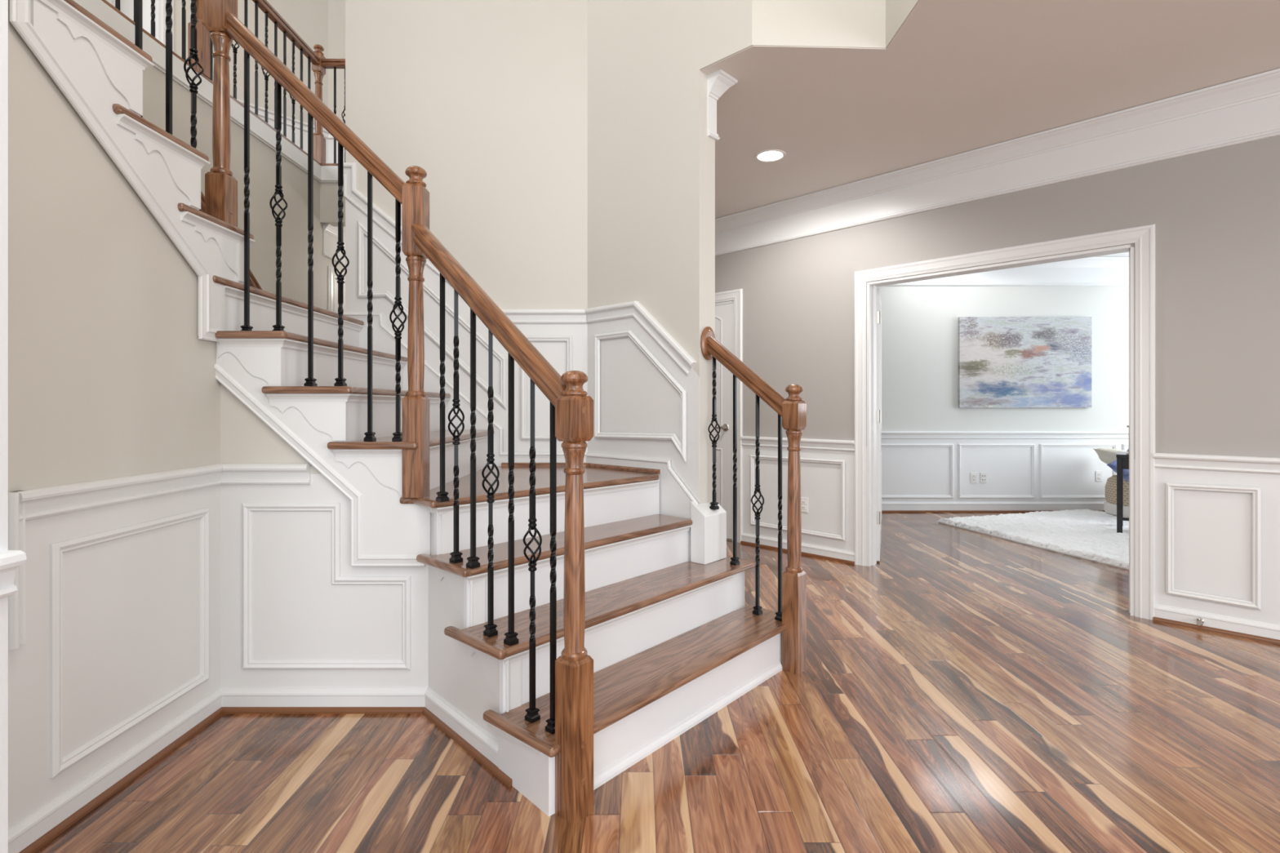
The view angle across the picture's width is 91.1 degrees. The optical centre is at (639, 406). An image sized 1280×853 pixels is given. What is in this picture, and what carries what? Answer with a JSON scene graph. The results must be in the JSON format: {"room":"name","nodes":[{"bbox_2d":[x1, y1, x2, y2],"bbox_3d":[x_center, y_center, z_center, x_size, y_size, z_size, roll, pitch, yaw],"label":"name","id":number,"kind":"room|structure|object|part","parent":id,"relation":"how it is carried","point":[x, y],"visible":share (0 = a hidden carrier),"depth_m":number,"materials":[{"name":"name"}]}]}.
{"room":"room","nodes":[
{"label":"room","id":0,"kind":"room"},
{"bbox_2d":[0,0,8,852],"bbox_3d":[-1.178,-1.660,-1.050,0.140,5.600,4.300,0,0,0],"label":"wall","id":1,"kind":"structure","parent":0,"point":[3,3],"depth_m":1.09,"materials":[{"name":"paint"}]},
{"bbox_2d":[0,550,26,599],"bbox_3d":[-1.091,0.292,-0.950,0.033,0.080,4.100,0,0,0],"label":"trim","id":2,"kind":"structure","parent":1,"relation":"attached to","point":[10,560],"depth_m":1.08,"materials":[{"name":"paint"}]},
{"bbox_2d":[8,0,220,829],"bbox_3d":[-1.635,-1.660,1.552,0.120,5.600,1.605,0,0,0],"label":"wall","id":3,"kind":"structure","parent":0,"point":[111,375],"depth_m":1.81,"materials":[{"name":"beige paint"}]},
{"bbox_2d":[8,490,25,649],"bbox_3d":[-1.558,0.407,1.572,0.033,0.386,0.050,0,0,0],"label":"trim","id":4,"kind":"structure","parent":3,"relation":"attached to","point":[16,529],"depth_m":1.55,"materials":[{"name":"white paint"}]},
{"bbox_2d":[49,507,208,777],"bbox_3d":[-1.567,0.679,1.976,0.017,0.624,0.605,0,0,0],"label":"trim","id":5,"kind":"structure","parent":3,"relation":"attached to","point":[58,764],"depth_m":1.81,"materials":[{"name":"white paint"}]},
{"bbox_2d":[12,463,311,521],"bbox_3d":[-1.405,0.254,1.961,0.340,0.080,0.788,0,0,0],"label":"trim","id":6,"kind":"structure","parent":3,"relation":"attached to","point":[48,501],"depth_m":1.99,"materials":[{"name":"white paint"}]},
{"bbox_2d":[142,66,345,310],"bbox_3d":[-1.330,-0.323,3.000,2.660,2.926,8.000,0,0,0],"label":"wall","id":7,"kind":"structure","parent":0,"point":[262,174],"depth_m":4.29,"materials":[{"name":"beige paint"}]},
{"bbox_2d":[200,191,262,289],"bbox_3d":[-2.480,-0.850,3.869,0.122,0.722,0.899,0,0,0],"label":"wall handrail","id":8,"kind":"object","parent":7,"relation":"attached to","point":[253,282],"visible":0.02,"depth_m":3.91,"materials":[{"name":"brown wood"}]},
{"bbox_2d":[323,223,345,266],"bbox_3d":[-2.500,-1.355,5.965,0.080,0.295,1.870,0,0,0],"label":"trim","id":9,"kind":"structure","parent":7,"relation":"attached to","point":[330,232],"depth_m":5.14,"materials":[{"name":"white paint"}]},
{"bbox_2d":[328,266,345,315],"bbox_3d":[-2.530,-0.003,5.645,0.021,2.285,1.080,0,0,0],"label":"trim","id":10,"kind":"structure","parent":7,"relation":"attached to","point":[333,305],"depth_m":5.17,"materials":[{"name":"white paint"}]},
{"bbox_2d":[173,0,345,163],"bbox_3d":[-4.866,-3.183,3.471,3.136,2.554,8.565,0,0,28],"label":"wall","id":11,"kind":"structure","parent":0,"point":[321,22],"depth_m":6.16,"materials":[{"name":"beige paint"}]},
{"bbox_2d":[106,0,151,34],"bbox_3d":[-4.378,-2.922,5.371,0.532,2.008,0.058,0,0,10],"label":"window","id":12,"kind":"structure","parent":11,"relation":"in","point":[126,6],"depth_m":5.34,"materials":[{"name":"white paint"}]},
{"bbox_3d":[-4.486,-3.351,5.368,0.100,0.990,0.006,0,0,10],"label":"panel","id":13,"kind":"part","parent":12,"relation":"part of","materials":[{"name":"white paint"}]},
{"bbox_3d":[-4.289,-3.351,5.335,0.100,0.990,0.006,0,0,10],"label":"panel","id":14,"kind":"part","parent":12,"relation":"part of","materials":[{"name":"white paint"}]},
{"bbox_2d":[154,0,173,51],"bbox_3d":[-4.247,-2.974,5.092,0.140,2.135,0.740,0,0,38],"label":"trim","id":15,"kind":"structure","parent":11,"relation":"attached to","point":[160,5],"depth_m":5.29,"materials":[{"name":"white paint"}]},
{"bbox_2d":[73,0,344,182],"bbox_3d":[-2.102,-1.840,2.242,0.884,0.128,5.484,0,0,0],"label":"trim","id":16,"kind":"structure","parent":11,"relation":"attached to","point":[259,130],"depth_m":3.62,"materials":[{"name":"white paint"}]},
{"bbox_2d":[236,98,333,139],"bbox_3d":[-2.864,-2.766,6.163,2.697,0.080,0.683,0,0,-23],"label":"trim","id":17,"kind":"structure","parent":11,"relation":"attached to","point":[261,111],"depth_m":6.07,"materials":[{"name":"white paint"}]},
{"bbox_2d":[8,687,512,852],"bbox_3d":[-0.978,1.097,1.552,1.193,0.086,1.605,0,0,0],"label":"baseboard","id":18,"kind":"structure","parent":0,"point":[27,831],"depth_m":2.14,"materials":[{"name":"white paint"}]},
{"bbox_2d":[220,383,428,687],"bbox_3d":[-1.245,0.450,2.405,0.900,1.380,0.100,0,0,0],"label":"wall","id":19,"kind":"structure","parent":0,"point":[298,614],"depth_m":2.35,"materials":[{"name":"beige paint"}]},
{"bbox_2d":[242,502,410,669],"bbox_3d":[-1.173,0.673,2.346,0.628,0.623,0.017,0,0,0],"label":"trim","id":20,"kind":"structure","parent":19,"relation":"attached to","point":[247,508],"depth_m":2.34,"materials":[{"name":"white paint"}]},
{"bbox_2d":[345,0,587,453],"bbox_3d":[-0.930,-1.660,4.258,1.460,5.600,1.445,0,0,0],"label":"wall","id":21,"kind":"structure","parent":0,"point":[489,98],"depth_m":3.54,"materials":[{"name":"beige paint"}]},
{"bbox_2d":[357,220,506,408],"bbox_3d":[-1.168,-0.515,3.518,0.830,1.060,0.017,0,0,0],"label":"trim","id":22,"kind":"structure","parent":21,"relation":"attached to","point":[362,230],"depth_m":3.52,"materials":[{"name":"white paint"}]},
{"bbox_2d":[343,312,586,466],"bbox_3d":[-0.980,-0.044,3.524,1.360,0.968,0.022,0,0,0],"label":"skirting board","id":23,"kind":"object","parent":21,"relation":"attached to","point":[383,339],"depth_m":3.52,"materials":[{"name":"white paint"}]},
{"bbox_2d":[343,162,586,324],"bbox_3d":[-0.984,-0.915,3.518,1.368,0.900,0.033,0,0,0],"label":"trim","id":24,"kind":"structure","parent":21,"relation":"attached to","point":[351,193],"depth_m":3.52,"materials":[{"name":"white paint"}]},
{"bbox_2d":[520,335,572,439],"bbox_3d":[-0.525,-0.105,3.518,0.289,0.584,0.017,0,0,0],"label":"trim","id":25,"kind":"structure","parent":21,"relation":"attached to","point":[568,339],"depth_m":3.52,"materials":[{"name":"white paint"}]},
{"bbox_2d":[428,511,555,813],"bbox_3d":[-0.500,0.751,2.072,0.050,0.778,0.816,0,0,-43],"label":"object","id":26,"kind":"structure","parent":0,"point":[458,677],"depth_m":2.19,"materials":[{"name":"paint"}]},
{"bbox_2d":[34,512,1279,852],"bbox_3d":[1.500,1.170,2.400,15.000,0.060,11.200,0,0,0],"label":"floor","id":27,"kind":"structure","parent":0,"point":[959,691],"depth_m":2.04,"materials":[{"name":"brown wood"}]},
{"bbox_2d":[9,0,786,816],"bbox_3d":[-0.912,-0.170,2.616,3.256,2.620,2.567,0,0,0],"label":"staircase","id":28,"kind":"structure","parent":27,"relation":"on","point":[672,639],"depth_m":2.33,"materials":[{"name":"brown wood"}]},
{"bbox_3d":[-1.716,-1.065,1.793,0.368,0.030,0.374,0,0,0],"label":"cove moulding","id":29,"kind":"part","parent":28,"relation":"part of","materials":[{"name":"white paint"}]},
{"bbox_3d":[-1.554,-0.860,1.950,0.016,1.241,0.790,0,0,0],"label":"raking moulding","id":30,"kind":"part","parent":28,"relation":"part of","materials":[{"name":"white paint"}]},
{"bbox_3d":[-1.716,-0.855,2.052,0.368,0.030,0.374,0,0,0],"label":"cove moulding","id":31,"kind":"part","parent":28,"relation":"part of","materials":[{"name":"white paint"}]},
{"bbox_3d":[-1.716,-0.646,2.313,0.368,0.030,0.374,0,0,0],"label":"cove moulding","id":32,"kind":"part","parent":28,"relation":"part of","materials":[{"name":"white paint"}]},
{"bbox_3d":[-1.563,-0.438,2.936,0.024,0.030,1.168,0,0,0],"label":"cove moulding","id":33,"kind":"part","parent":28,"relation":"part of","materials":[{"name":"white paint"}]},
{"bbox_3d":[-1.430,-0.235,2.913,0.248,0.030,1.214,0,0,0],"label":"cove moulding","id":34,"kind":"part","parent":28,"relation":"part of","materials":[{"name":"white paint"}]},
{"bbox_3d":[-1.201,0.217,2.330,0.802,0.755,0.016,0,0,0],"label":"raking moulding","id":35,"kind":"part","parent":28,"relation":"part of","materials":[{"name":"white paint"}]},
{"bbox_3d":[-1.219,-0.032,2.913,0.306,0.030,1.214,0,0,0],"label":"cove moulding","id":36,"kind":"part","parent":28,"relation":"part of","materials":[{"name":"white paint"}]},
{"bbox_2d":[134,0,593,826],"bbox_3d":[-0.891,-0.652,1.950,1.526,3.584,1.042,0,0,0],"label":"stair railing","id":37,"kind":"object","parent":28,"relation":"on","point":[571,720],"visible":1,"depth_m":2.19,"materials":[{"name":"brown wood"}]},
{"bbox_2d":[183,47,204,93],"bbox_3d":[-1.612,-1.212,2.267,0.055,0.156,0.055,0,0,32],"label":"basket","id":38,"kind":"object","parent":37,"relation":"on","point":[193,86],"depth_m":2.26,"materials":[{"name":"black metal"}]},
{"bbox_3d":[-1.615,-1.264,2.422,0.076,1.152,0.076,0,0,0],"label":"newel post","id":39,"kind":"part","parent":37,"relation":"part of","materials":[{"name":"brown wood"}]},
{"bbox_2d":[269,184,287,226],"bbox_3d":[-1.381,-0.767,2.399,0.055,0.156,0.055,0,0,32],"label":"basket","id":40,"kind":"object","parent":37,"relation":"on","point":[278,190],"depth_m":2.39,"materials":[{"name":"black metal"}]},
{"bbox_3d":[-1.226,-1.132,2.382,1.025,0.064,0.063,44,4,4],"label":"handrail","id":41,"kind":"part","parent":37,"relation":"part of","materials":[{"name":"brown wood"}]},
{"bbox_2d":[331,241,349,283],"bbox_3d":[-1.132,-0.544,2.372,0.055,0.156,0.055,0,0,32],"label":"basket","id":42,"kind":"object","parent":37,"relation":"on","point":[340,246],"depth_m":2.36,"materials":[{"name":"black metal"}]},
{"bbox_2d":[389,297,406,338],"bbox_3d":[-0.905,-0.331,2.348,0.055,0.156,0.055,0,0,32],"label":"basket","id":43,"kind":"object","parent":37,"relation":"on","point":[397,301],"depth_m":2.34,"materials":[{"name":"black metal"}]},
{"bbox_3d":[-0.835,-0.243,2.340,0.076,1.157,0.076,0,0,0],"label":"newel post","id":44,"kind":"part","parent":37,"relation":"part of","materials":[{"name":"brown wood"}]},
{"bbox_2d":[448,399,464,444],"bbox_3d":[-0.632,0.053,2.159,0.055,0.156,0.055,0,0,-16],"label":"basket","id":45,"kind":"object","parent":37,"relation":"on","point":[455,404],"depth_m":2.15,"materials":[{"name":"black metal"}]},
{"bbox_3d":[-0.509,-0.329,2.050,0.063,0.064,1.057,0,38,-48],"label":"handrail","id":46,"kind":"part","parent":37,"relation":"part of","materials":[{"name":"brown wood"}]},
{"bbox_2d":[481,453,499,502],"bbox_3d":[-0.482,0.231,2.026,0.055,0.156,0.055,0,0,-16],"label":"basket","id":47,"kind":"object","parent":37,"relation":"on","point":[490,460],"depth_m":2.02,"materials":[{"name":"black metal"}]},
{"bbox_2d":[523,518,542,571],"bbox_3d":[-0.323,0.415,1.883,0.055,0.156,0.055,0,0,-16],"label":"basket","id":48,"kind":"object","parent":37,"relation":"on","point":[532,563],"depth_m":1.88,"materials":[{"name":"black metal"}]},
{"bbox_3d":[-0.184,0.555,1.760,0.076,1.170,0.076,0,0,42],"label":"newel post","id":49,"kind":"part","parent":37,"relation":"part of","materials":[{"name":"brown wood"}]},
{"bbox_3d":[-0.975,0.172,2.913,0.307,0.030,1.214,0,0,0],"label":"cove moulding","id":50,"kind":"part","parent":28,"relation":"part of","materials":[{"name":"white paint"}]},
{"bbox_3d":[-0.375,0.982,1.857,0.278,0.030,0.024,0,0,42],"label":"cove moulding","id":51,"kind":"part","parent":28,"relation":"part of","materials":[{"name":"white paint"}]},
{"bbox_3d":[-0.341,1.054,1.850,0.016,0.173,0.273,0,0,-43],"label":"panel","id":52,"kind":"part","parent":28,"relation":"part of","materials":[{"name":"white paint"}]},
{"bbox_3d":[-0.349,0.377,2.701,0.098,0.030,1.188,0,0,44],"label":"cove moulding","id":53,"kind":"part","parent":28,"relation":"part of","materials":[{"name":"white paint"}]},
{"bbox_3d":[-0.273,0.577,2.625,0.306,0.030,1.221,0,0,42],"label":"cove moulding","id":54,"kind":"part","parent":28,"relation":"part of","materials":[{"name":"white paint"}]},
{"bbox_3d":[-0.104,0.779,2.478,0.304,0.030,1.274,0,0,42],"label":"cove moulding","id":55,"kind":"part","parent":28,"relation":"part of","materials":[{"name":"white paint"}]},
{"bbox_3d":[0.212,1.123,2.267,0.012,0.034,1.208,0,0,42],"label":"riser moulding","id":56,"kind":"part","parent":28,"relation":"part of","materials":[{"name":"white paint"}]},
{"bbox_3d":[0.493,0.952,2.948,0.470,0.376,0.020,0,0,42],"label":"panel","id":57,"kind":"part","parent":28,"relation":"part of","materials":[{"name":"white paint"}]},
{"bbox_2d":[700,326,806,675],"bbox_3d":[0.507,0.377,2.867,0.518,1.526,0.112,0,0,43],"label":"stair railing","id":58,"kind":"object","parent":28,"relation":"on","point":[791,411],"visible":1,"depth_m":2.71,"materials":[{"name":"brown wood"}]},
{"bbox_2d":[707,414,720,447],"bbox_3d":[0.356,0.117,3.007,0.055,0.156,0.055,0,0,-15],"label":"basket","id":59,"kind":"object","parent":58,"relation":"on","point":[713,419],"depth_m":3.00,"materials":[{"name":"black metal"}]},
{"bbox_3d":[0.494,-0.141,2.880,0.063,0.064,0.558,0,38,-47],"label":"handrail","id":60,"kind":"part","parent":58,"relation":"part of","materials":[{"name":"brown wood"}]},
{"bbox_2d":[751,484,764,519],"bbox_3d":[0.533,0.433,2.845,0.055,0.156,0.055,0,0,-15],"label":"basket","id":61,"kind":"object","parent":58,"relation":"on","point":[757,489],"depth_m":2.84,"materials":[{"name":"black metal"}]},
{"bbox_3d":[0.668,0.557,2.718,0.076,1.165,0.076,0,0,42],"label":"newel post","id":62,"kind":"part","parent":58,"relation":"part of","materials":[{"name":"brown wood"}]},
{"bbox_2d":[937,508,1128,569],"bbox_3d":[4.105,1.110,5.530,2.026,0.057,1.939,0,0,-17],"label":"rug","id":63,"kind":"object","parent":27,"relation":"on","point":[1087,534],"visible":0.61,"depth_m":5.54,"materials":[{"name":"fabric"}]},
{"bbox_2d":[1103,475,1128,517],"bbox_3d":[5.100,0.900,6.320,0.690,0.380,0.690,0,0,0],"label":"basket","id":64,"kind":"object","parent":63,"relation":"on","point":[1110,504],"visible":0.22,"depth_m":6.32,"materials":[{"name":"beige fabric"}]},
{"bbox_2d":[1093,448,1125,464],"bbox_3d":[4.930,0.555,6.330,0.542,0.276,0.577,0,0,42],"label":"pillow","id":65,"kind":"object","parent":64,"relation":"on","point":[1108,455],"visible":0.31,"depth_m":6.27,"materials":[{"name":"beige fabric"}]},
{"bbox_2d":[1106,448,1128,482],"bbox_3d":[4.830,0.640,6.020,0.573,0.455,0.382,0,0,-31],"label":"pillow","id":66,"kind":"object","parent":64,"relation":"on","point":[1113,465],"visible":0.12,"depth_m":6.00,"materials":[{"name":"fabric"}]},
{"bbox_2d":[1115,451,1128,533],"bbox_3d":[4.742,0.769,5.252,1.200,0.708,0.460,0,0,38],"label":"console table","id":67,"kind":"object","parent":63,"relation":"on","point":[1122,459],"visible":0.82,"depth_m":5.43,"materials":[{"name":"black paint"}]},
{"bbox_3d":[4.163,0.784,5.446,0.040,0.678,0.040,0,0,38],"label":"leg","id":68,"kind":"part","parent":67,"relation":"part of","materials":[{"name":"black paint"}]},
{"bbox_3d":[4.414,0.784,5.767,0.040,0.678,0.040,0,0,38],"label":"leg","id":69,"kind":"part","parent":67,"relation":"part of","materials":[{"name":"black paint"}]},
{"bbox_2d":[587,0,751,503],"bbox_3d":[0.144,-1.660,3.206,1.091,5.600,0.126,0,0,43],"label":"wall","id":70,"kind":"structure","parent":0,"point":[651,153],"depth_m":3.19,"materials":[{"name":"beige paint"}]},
{"bbox_2d":[594,329,686,462],"bbox_3d":[-0.016,-0.067,3.248,0.645,0.668,0.017,0,0,43],"label":"trim","id":71,"kind":"structure","parent":70,"relation":"attached to","point":[681,446],"depth_m":3.24,"materials":[{"name":"white paint"}]},
{"bbox_2d":[584,300,696,375],"bbox_3d":[-0.020,-0.349,3.252,0.772,0.398,0.033,0,0,43],"label":"trim","id":72,"kind":"structure","parent":70,"relation":"attached to","point":[635,309],"depth_m":3.20,"materials":[{"name":"white paint"}]},
{"bbox_2d":[586,453,700,519],"bbox_3d":[-0.012,0.500,3.253,0.799,0.479,0.021,0,0,43],"label":"baseboard","id":73,"kind":"structure","parent":70,"relation":"attached to","point":[675,496],"depth_m":3.12,"materials":[{"name":"white paint"}]},
{"bbox_2d":[707,69,737,141],"bbox_3d":[0.131,-1.456,3.318,0.830,0.295,0.142,0,0,43],"label":"trim","id":74,"kind":"structure","parent":70,"relation":"attached to","point":[718,82],"depth_m":3.04,"materials":[{"name":"white paint"}]},
{"bbox_2d":[751,0,919,48],"bbox_3d":[0.859,-3.033,-0.135,0.722,2.854,6.130,0,0,0],"label":"wall","id":75,"kind":"structure","parent":0,"point":[860,24],"depth_m":2.80,"materials":[{"name":"beige paint"}]},
{"bbox_2d":[700,0,1279,256],"bbox_3d":[3.900,-1.693,2.400,13.831,0.180,15.415,0,0,-45],"label":"ceiling","id":76,"kind":"structure","parent":0,"point":[957,77],"depth_m":3.08,"materials":[{"name":"paint"}]},
{"bbox_2d":[754,149,786,162],"bbox_3d":[0.832,-1.601,4.010,0.200,0.006,0.200,0,0,0],"label":"recessed light","id":77,"kind":"object","parent":76,"relation":"in","point":[769,155],"visible":1,"depth_m":4.00,"materials":[{"name":"white plastic"}]},
{"bbox_2d":[715,135,1279,625],"bbox_3d":[4.191,-0.232,1.996,14.284,2.743,0.115,0,0,45],"label":"wall","id":78,"kind":"structure","parent":0,"point":[1215,214],"depth_m":3.33,"materials":[{"name":"paint"}]},
{"bbox_2d":[715,302,732,539],"bbox_3d":[0.494,0.124,5.604,0.808,2.008,0.100,0,0,45],"label":"door","id":79,"kind":"structure","parent":78,"relation":"in","point":[723,313],"depth_m":5.38,"materials":[{"name":"white paint"}]},
{"bbox_3d":[0.620,-0.305,5.487,0.244,0.990,0.006,0,0,45],"label":"panel","id":80,"kind":"part","parent":79,"relation":"part of","materials":[{"name":"white paint"}]},
{"bbox_3d":[0.620,0.640,5.487,0.244,0.560,0.006,0,0,45],"label":"panel","id":81,"kind":"part","parent":79,"relation":"part of","materials":[{"name":"white paint"}]},
{"bbox_3d":[0.684,0.180,5.385,0.154,0.066,0.058,0,0,45],"label":"handle","id":82,"kind":"part","parent":79,"relation":"part of","materials":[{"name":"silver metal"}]},
{"bbox_2d":[715,288,742,542],"bbox_3d":[0.532,0.078,5.642,1.020,2.124,0.138,0,0,45],"label":"trim","id":83,"kind":"structure","parent":78,"relation":"attached to","point":[736,295],"depth_m":5.26,"materials":[{"name":"white paint"}]},
{"bbox_2d":[750,454,844,541],"bbox_3d":[1.202,0.688,4.879,0.830,0.588,0.017,0,0,45],"label":"trim","id":84,"kind":"structure","parent":78,"relation":"attached to","point":[842,537],"depth_m":4.77,"materials":[{"name":"white paint"}]},
{"bbox_2d":[740,435,854,451],"bbox_3d":[1.198,0.287,4.884,0.997,0.080,0.033,0,0,45],"label":"trim","id":85,"kind":"structure","parent":78,"relation":"attached to","point":[805,443],"depth_m":4.79,"materials":[{"name":"white paint"}]},
{"bbox_2d":[740,532,854,564],"bbox_3d":[1.200,1.097,4.886,0.997,0.086,0.028,0,0,45],"label":"baseboard","id":86,"kind":"structure","parent":78,"relation":"attached to","point":[806,548],"depth_m":4.78,"materials":[{"name":"white paint"}]},
{"bbox_2d":[800,497,808,512],"bbox_3d":[1.264,0.759,4.833,0.009,0.114,0.070,0,0,-45],"label":"wall outlet","id":87,"kind":"object","parent":78,"relation":"attached to","point":[804,501],"visible":0.9,"depth_m":4.83,"materials":[{"name":"white plastic"}]},
{"bbox_2d":[876,288,881,561],"bbox_3d":[1.863,0.134,4.915,0.058,1.988,0.752,0,0,22],"label":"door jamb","id":88,"kind":"structure","parent":78,"relation":"in","point":[878,297],"depth_m":4.57,"materials":[{"name":"white paint"}]},
{"bbox_3d":[1.829,-0.295,4.768,0.006,0.970,0.210,0,0,22],"label":"panel","id":89,"kind":"part","parent":88,"relation":"part of","materials":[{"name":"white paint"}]},
{"bbox_3d":[1.829,0.640,4.768,0.006,0.560,0.210,0,0,22],"label":"panel","id":90,"kind":"part","parent":88,"relation":"part of","materials":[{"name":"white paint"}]},
{"bbox_2d":[715,68,1279,256],"bbox_3d":[4.022,-1.452,2.027,14.001,0.295,0.080,0,0,45],"label":"trim","id":91,"kind":"structure","parent":78,"relation":"attached to","point":[1246,109],"depth_m":3.73,"materials":[{"name":"white paint"}]},
{"bbox_2d":[854,223,1155,620],"bbox_3d":[2.191,0.083,3.984,1.688,2.114,0.138,0,0,45],"label":"trim","id":92,"kind":"structure","parent":78,"relation":"attached to","point":[1143,237],"depth_m":3.58,"materials":[{"name":"white paint"}]},
{"bbox_2d":[1196,617,1204,626],"bbox_3d":[2.847,1.096,3.189,0.028,0.028,0.066,0,0,45],"label":"door stop","id":93,"kind":"object","parent":78,"relation":"attached to","point":[1200,622],"visible":1,"depth_m":3.18,"materials":[{"name":"silver metal"}]},
{"bbox_2d":[1165,483,1261,609],"bbox_3d":[2.899,0.694,3.183,0.357,0.597,0.017,0,0,45],"label":"trim","id":94,"kind":"structure","parent":78,"relation":"attached to","point":[1255,603],"depth_m":3.15,"materials":[{"name":"white paint"}]},
{"bbox_2d":[1152,453,1279,474],"bbox_3d":[5.862,0.287,0.219,8.842,0.080,0.033,0,0,45],"label":"trim","id":95,"kind":"structure","parent":78,"relation":"attached to","point":[1270,465],"depth_m":3.16,"materials":[{"name":"white paint"}]},
{"bbox_2d":[1152,604,1279,644],"bbox_3d":[5.864,1.097,0.221,8.842,0.086,0.028,0,0,45],"label":"baseboard","id":96,"kind":"structure","parent":78,"relation":"attached to","point":[1213,620],"depth_m":3.16,"materials":[{"name":"white paint"}]},
{"bbox_2d":[876,285,1128,501],"bbox_3d":[3.200,-0.232,6.840,7.600,2.743,0.120,0,0,0],"label":"wall","id":97,"kind":"structure","parent":0,"point":[920,323],"depth_m":6.78,"materials":[{"name":"paint"}]},
{"bbox_2d":[880,444,953,498],"bbox_3d":[2.960,0.698,6.771,0.843,0.588,0.017,0,0,0],"label":"trim","id":98,"kind":"structure","parent":97,"relation":"attached to","point":[951,496],"depth_m":6.77,"materials":[{"name":"paint"}]},
{"bbox_2d":[970,472,977,483],"bbox_3d":[3.606,0.770,6.774,0.070,0.114,0.009,0,0,0],"label":"wall outlet","id":99,"kind":"object","parent":97,"relation":"attached to","point":[973,475],"visible":1,"depth_m":6.77,"materials":[{"name":"white plastic"}]},
{"bbox_2d":[980,472,986,483],"bbox_3d":[3.710,0.770,6.774,0.070,0.114,0.009,0,0,0],"label":"wall outlet","id":100,"kind":"object","parent":97,"relation":"attached to","point":[983,475],"visible":1,"depth_m":6.77,"materials":[{"name":"white plastic"}]},
{"bbox_2d":[881,501,1105,512],"bbox_3d":[3.250,1.082,6.766,7.300,0.116,0.028,0,0,0],"label":"baseboard","id":101,"kind":"structure","parent":97,"relation":"attached to","point":[886,505],"depth_m":6.77,"materials":[{"name":"paint"}]},
{"bbox_2d":[958,444,1035,498],"bbox_3d":[3.850,0.698,6.771,0.823,0.588,0.017,0,0,0],"label":"trim","id":102,"kind":"structure","parent":97,"relation":"attached to","point":[1033,446],"depth_m":6.77,"materials":[{"name":"paint"}]},
{"bbox_2d":[880,431,1128,438],"bbox_3d":[3.250,0.308,6.763,7.300,0.080,0.033,0,0,0],"label":"trim","id":103,"kind":"structure","parent":97,"relation":"attached to","point":[884,434],"depth_m":6.76,"materials":[{"name":"paint"}]},
{"bbox_2d":[887,256,1128,285],"bbox_3d":[3.250,-1.452,6.740,7.300,0.295,0.080,0,0,0],"label":"ceiling","id":104,"kind":"structure","parent":97,"relation":"attached to","point":[1095,270],"depth_m":6.77,"materials":[{"name":"paint"}]},
{"bbox_2d":[958,316,1091,408],"bbox_3d":[4.144,-0.475,6.758,1.420,0.977,0.036,0,0,0],"label":"painting","id":105,"kind":"object","parent":97,"relation":"attached to","point":[1004,362],"visible":1,"depth_m":6.74,"materials":[{"name":"paint"}]},
{"bbox_2d":[1040,444,1116,498],"bbox_3d":[4.730,0.698,6.771,0.823,0.588,0.017,0,0,0],"label":"trim","id":106,"kind":"structure","parent":97,"relation":"attached to","point":[1114,446],"depth_m":6.77,"materials":[{"name":"paint"}]},
{"bbox_2d":[1095,471,1102,481],"bbox_3d":[4.956,0.753,6.774,0.070,0.114,0.009,0,0,0],"label":"wall outlet","id":107,"kind":"object","parent":97,"relation":"attached to","point":[1098,473],"visible":1,"depth_m":6.77,"materials":[{"name":"white plastic"}]},
{"bbox_2d":[1122,444,1128,450],"bbox_3d":[5.612,0.698,6.771,0.808,0.588,0.017,0,0,0],"label":"trim","id":108,"kind":"structure","parent":97,"relation":"attached to","point":[1123,445],"depth_m":6.77,"materials":[{"name":"paint"}]},
{"bbox_3d":[-3.770,-1.856,3.500,4.460,0.100,9.000,0,0,0],"label":"floor","id":109,"kind":"structure","parent":0,"visible":0},
{"bbox_2d":[101,0,345,165],"bbox_3d":[-2.163,-2.392,2.982,0.925,0.971,4.165,0,0,0],"label":"railing","id":110,"kind":"object","parent":109,"relation":"on","point":[204,42],"visible":0.52,"depth_m":4.41,"materials":[{"name":"brown wood"}]},
{"bbox_3d":[-2.560,-2.365,3.645,0.076,0.882,0.076,0,0,0],"label":"newel post","id":111,"kind":"part","parent":110,"relation":"part of","materials":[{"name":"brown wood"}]},
{"bbox_2d":[231,40,239,53],"bbox_3d":[-2.560,-2.315,3.967,0.055,0.156,0.055,0,0,32],"label":"basket","id":112,"kind":"object","parent":110,"relation":"on","point":[234,48],"depth_m":3.96,"materials":[{"name":"black metal"}]},
{"bbox_2d":[261,66,270,80],"bbox_3d":[-2.560,-2.315,4.301,0.055,0.156,0.055,0,0,32],"label":"basket","id":113,"kind":"object","parent":110,"relation":"on","point":[266,77],"depth_m":4.29,"materials":[{"name":"black metal"}]},
{"bbox_3d":[-2.560,-2.735,2.940,0.063,0.064,4.080,0,0,0],"label":"handrail","id":114,"kind":"part","parent":110,"relation":"part of","materials":[{"name":"brown wood"}]},
{"bbox_2d":[288,93,295,103],"bbox_3d":[-2.560,-2.315,4.634,0.055,0.156,0.055,0,0,32],"label":"basket","id":115,"kind":"object","parent":110,"relation":"on","point":[293,100],"depth_m":4.62,"materials":[{"name":"black metal"}]},
{"bbox_3d":[-2.560,-2.365,5.000,0.076,0.882,0.076,0,0,0],"label":"newel post","id":116,"kind":"part","parent":110,"relation":"part of","materials":[{"name":"brown wood"}]},
{"bbox_3d":[-2.120,-2.735,5.000,0.840,0.064,0.063,0,0,0],"label":"handrail","id":117,"kind":"part","parent":110,"relation":"part of","materials":[{"name":"brown wood"}]},
{"bbox_2d":[341,105,345,124],"bbox_3d":[-2.345,-2.315,5.000,0.055,0.156,0.055,0,0,32],"label":"basket","id":118,"kind":"object","parent":110,"relation":"on","point":[344,120],"depth_m":4.99,"materials":[{"name":"black metal"}]}
]}

